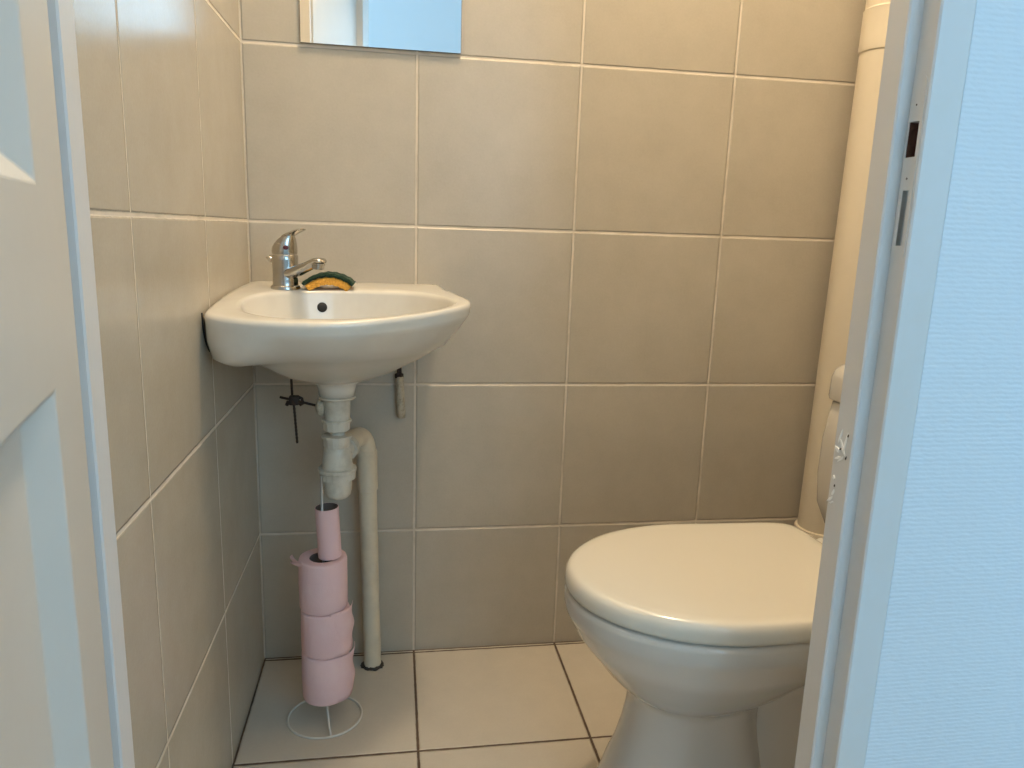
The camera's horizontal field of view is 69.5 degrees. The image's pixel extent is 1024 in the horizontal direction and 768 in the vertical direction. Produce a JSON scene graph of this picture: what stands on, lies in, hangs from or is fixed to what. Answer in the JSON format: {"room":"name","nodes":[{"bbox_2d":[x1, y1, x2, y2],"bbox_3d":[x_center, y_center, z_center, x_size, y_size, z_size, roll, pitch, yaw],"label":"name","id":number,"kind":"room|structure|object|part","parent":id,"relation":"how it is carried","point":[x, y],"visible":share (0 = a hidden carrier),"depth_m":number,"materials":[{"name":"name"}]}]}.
{"room":"hallway outside toilet","nodes":[
{"label":"hallway outside toilet","id":0,"kind":"room"},
{"bbox_2d":[73,0,264,767],"bbox_3d":[-0.458,-0.571,0.905,0.100,2.450,0.900,0,12,-9],"label":"wall","id":1,"kind":"structure","parent":0,"point":[161,91],"depth_m":0.89,"materials":[{"name":"tile"}]},
{"bbox_2d":[47,0,134,767],"bbox_3d":[-0.326,-0.268,0.499,0.035,2.030,0.049,0,12,-9],"label":"trim","id":2,"kind":"structure","parent":1,"relation":"attached to","point":[60,12],"depth_m":0.56,"materials":[{"name":"paint"}]},
{"bbox_2d":[232,641,626,767],"bbox_3d":[0.160,0.670,1.252,1.430,0.080,0.925,0,12,-9],"label":"floor","id":3,"kind":"structure","parent":0,"point":[550,704],"depth_m":1.35,"materials":[{"name":"tile"}]},
{"bbox_2d":[287,476,362,738],"bbox_3d":[-0.328,0.375,1.280,0.133,0.456,0.124,0,12,-9],"label":"stand","id":4,"kind":"object","parent":3,"relation":"on","point":[321,477],"visible":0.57,"depth_m":1.28,"materials":[{"name":"white metal"}]},
{"bbox_2d":[302,641,354,706],"bbox_3d":[-0.325,0.507,1.306,0.091,0.089,0.082,0,12,-9],"label":"toilet roll","id":5,"kind":"object","parent":4,"relation":"on","point":[329,682],"visible":0.8,"depth_m":1.27,"materials":[{"name":"pink paper"}]},
{"bbox_2d":[301,601,353,659],"bbox_3d":[-0.322,0.422,1.288,0.090,0.085,0.083,0,12,-9],"label":"toilet roll","id":6,"kind":"object","parent":5,"relation":"on","point":[328,637],"visible":0.82,"depth_m":1.25,"materials":[{"name":"pink paper"}]},
{"bbox_2d":[290,548,347,615],"bbox_3d":[-0.324,0.337,1.269,0.082,0.095,0.082,11,15,37],"label":"toilet roll","id":7,"kind":"object","parent":6,"relation":"on","point":[323,587],"visible":0.93,"depth_m":1.24,"materials":[{"name":"pink paper"}]},
{"bbox_2d":[315,503,341,560],"bbox_3d":[-0.312,0.250,1.253,0.043,0.090,0.039,0,12,-9],"label":"cardboard tube","id":8,"kind":"object","parent":7,"relation":"on","point":[327,521],"visible":0.98,"depth_m":1.24,"materials":[{"name":"pink cardboard"}]},
{"bbox_3d":[-0.330,0.576,1.323,0.011,0.042,0.120,-1,12,-15],"label":"foot rod","id":9,"kind":"part","parent":4,"relation":"part of","materials":[{"name":"white metal"}]},
{"bbox_2d":[347,427,383,670],"bbox_3d":[-0.288,0.327,1.402,0.054,0.503,0.118,6,12,19],"label":"pipe","id":10,"kind":"object","parent":3,"relation":"on","point":[366,458],"visible":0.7,"depth_m":1.42,"materials":[{"name":"cream paint"},{"name":"plastic"}]},
{"bbox_2d":[564,364,844,767],"bbox_3d":[0.436,0.327,1.069,0.736,0.684,0.386,0,12,-9],"label":"toilet","id":11,"kind":"object","parent":3,"relation":"on","point":[706,628],"visible":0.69,"depth_m":0.98,"materials":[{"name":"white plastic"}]},
{"bbox_3d":[0.292,0.472,1.077,0.452,0.387,0.320,0,12,-9],"label":"bowl","id":12,"kind":"part","parent":11,"relation":"part of","materials":[{"name":"white ceramic"}]},
{"bbox_3d":[0.282,0.266,1.032,0.420,0.027,0.321,0,12,-9],"label":"lid","id":13,"kind":"part","parent":11,"relation":"part of","materials":[{"name":"beige plastic"}]},
{"bbox_3d":[0.281,0.282,1.035,0.404,0.004,0.309,0,12,-9],"label":"seat","id":14,"kind":"part","parent":11,"relation":"part of","materials":[{"name":"beige plastic"}]},
{"bbox_3d":[0.503,0.480,1.112,0.465,0.372,0.270,0,12,-9],"label":"leg","id":15,"kind":"part","parent":11,"relation":"part of","materials":[{"name":"white ceramic"}]},
{"bbox_3d":[0.668,0.179,1.074,0.273,0.242,0.386,0,12,-9],"label":"tank","id":16,"kind":"part","parent":11,"relation":"part of","materials":[{"name":"white ceramic"}]},
{"bbox_3d":[0.673,0.029,1.043,0.277,0.060,0.379,0,12,-9],"label":"tank lid","id":17,"kind":"part","parent":11,"relation":"part of","materials":[{"name":"white ceramic"}]},
{"bbox_2d":[794,0,890,538],"bbox_3d":[0.698,-0.623,1.369,0.140,2.440,0.112,0,12,-9],"label":"pipe","id":18,"kind":"object","parent":3,"relation":"on","point":[836,325],"visible":0.32,"depth_m":1.42,"materials":[{"name":"white plastic"}]},
{"bbox_2d":[794,519,823,538],"bbox_3d":[0.650,0.436,1.585,0.114,0.277,0.112,0,12,-9],"label":"pipe collar","id":19,"kind":"object","parent":18,"relation":"attached to","point":[816,532],"depth_m":1.52,"materials":[{"name":"beige plastic"}]},
{"bbox_2d":[239,0,865,657],"bbox_3d":[0.137,-0.652,1.396,1.230,2.450,0.100,0,12,-9],"label":"wall","id":20,"kind":"structure","parent":0,"point":[633,205],"depth_m":1.44,"materials":[{"name":"tile"}]},
{"bbox_2d":[201,281,470,398],"bbox_3d":[-0.261,-0.062,1.190,0.380,0.175,0.414,0,12,-9],"label":"washbasin","id":21,"kind":"object","parent":20,"relation":"attached to","point":[332,338],"visible":0.95,"depth_m":1.08,"materials":[{"name":"ceramic"}]},
{"bbox_2d":[266,229,326,289],"bbox_3d":[-0.352,-0.201,1.192,0.127,0.100,0.047,12,16,41],"label":"faucet","id":22,"kind":"object","parent":21,"relation":"on","point":[286,270],"visible":1,"depth_m":1.19,"materials":[{"name":"silver metal"}]},
{"bbox_3d":[-0.364,-0.231,1.196,0.041,0.042,0.066,-8,15,-40],"label":"lever","id":23,"kind":"part","parent":22,"relation":"part of","materials":[{"name":"silver metal"}]},
{"bbox_3d":[-0.335,-0.185,1.189,0.092,0.039,0.029,9,14,32],"label":"spout","id":24,"kind":"part","parent":22,"relation":"part of","materials":[{"name":"silver metal"}]},
{"bbox_2d":[280,379,315,442],"bbox_3d":[-0.353,0.036,1.246,0.076,0.136,0.018,2,12,-1],"label":"valve","id":25,"kind":"object","parent":21,"relation":"attached to","point":[294,400],"visible":0.96,"depth_m":1.24,"materials":[{"name":"metal"}]},
{"bbox_3d":[-0.370,0.034,1.250,0.014,0.136,0.006,6,12,19],"label":"vertical rod","id":26,"kind":"part","parent":25,"relation":"part of","materials":[{"name":"metal"}]},
{"bbox_3d":[-0.353,0.030,1.241,0.076,0.019,0.007,2,12,1],"label":"horizontal rod","id":27,"kind":"part","parent":25,"relation":"part of","materials":[{"name":"metal"}]},
{"bbox_2d":[302,271,355,290],"bbox_3d":[-0.308,-0.174,1.246,0.085,0.031,0.063,0,12,-9],"label":"sponge","id":28,"kind":"object","parent":21,"relation":"on","point":[343,281],"visible":1,"depth_m":1.22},
{"bbox_2d":[315,395,359,499],"bbox_3d":[-0.291,0.104,1.256,0.064,0.180,0.090,6,12,19],"label":"trap","id":29,"kind":"object","parent":21,"relation":"attached to","point":[337,469],"visible":0.91,"depth_m":1.23,"materials":[{"name":"white plastic"}]},
{"bbox_2d":[299,0,461,53],"bbox_3d":[-0.221,-0.808,1.250,0.278,0.448,0.006,0,12,-9],"label":"wall mirror","id":30,"kind":"object","parent":20,"relation":"attached to","point":[434,26],"visible":1,"depth_m":1.29,"materials":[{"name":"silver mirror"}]},
{"bbox_2d":[395,367,405,418],"bbox_3d":[-0.214,0.017,1.416,0.021,0.103,0.024,0,12,-9],"label":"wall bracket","id":31,"kind":"object","parent":20,"relation":"attached to","point":[400,399],"visible":0.97,"depth_m":1.41,"materials":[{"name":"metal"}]},
{"bbox_2d":[864,0,1023,767],"bbox_3d":[0.256,-0.473,0.548,3.600,2.450,0.048,0,12,-9],"label":"wall","id":32,"kind":"structure","parent":0,"point":[949,691],"depth_m":0.67,"materials":[{"name":"paint"}]},
{"bbox_2d":[0,0,113,767],"bbox_3d":[-0.207,-0.201,0.189,0.148,2.015,0.615,-3,12,-21],"label":"door","id":33,"kind":"structure","parent":32,"relation":"in","point":[54,707],"depth_m":0.45,"materials":[{"name":"paint"}]},
{"bbox_2d":[794,0,976,767],"bbox_3d":[0.338,-0.268,0.605,0.044,2.030,0.050,0,12,-9],"label":"trim","id":34,"kind":"structure","parent":32,"relation":"attached to","point":[927,44],"depth_m":0.64,"materials":[{"name":"paint"}]},
{"bbox_3d":[0.327,-0.178,0.608,0.001,0.146,0.018,0,12,-9],"label":"strike plate","id":35,"kind":"part","parent":34,"relation":"part of","materials":[{"name":"paint"}]}
]}

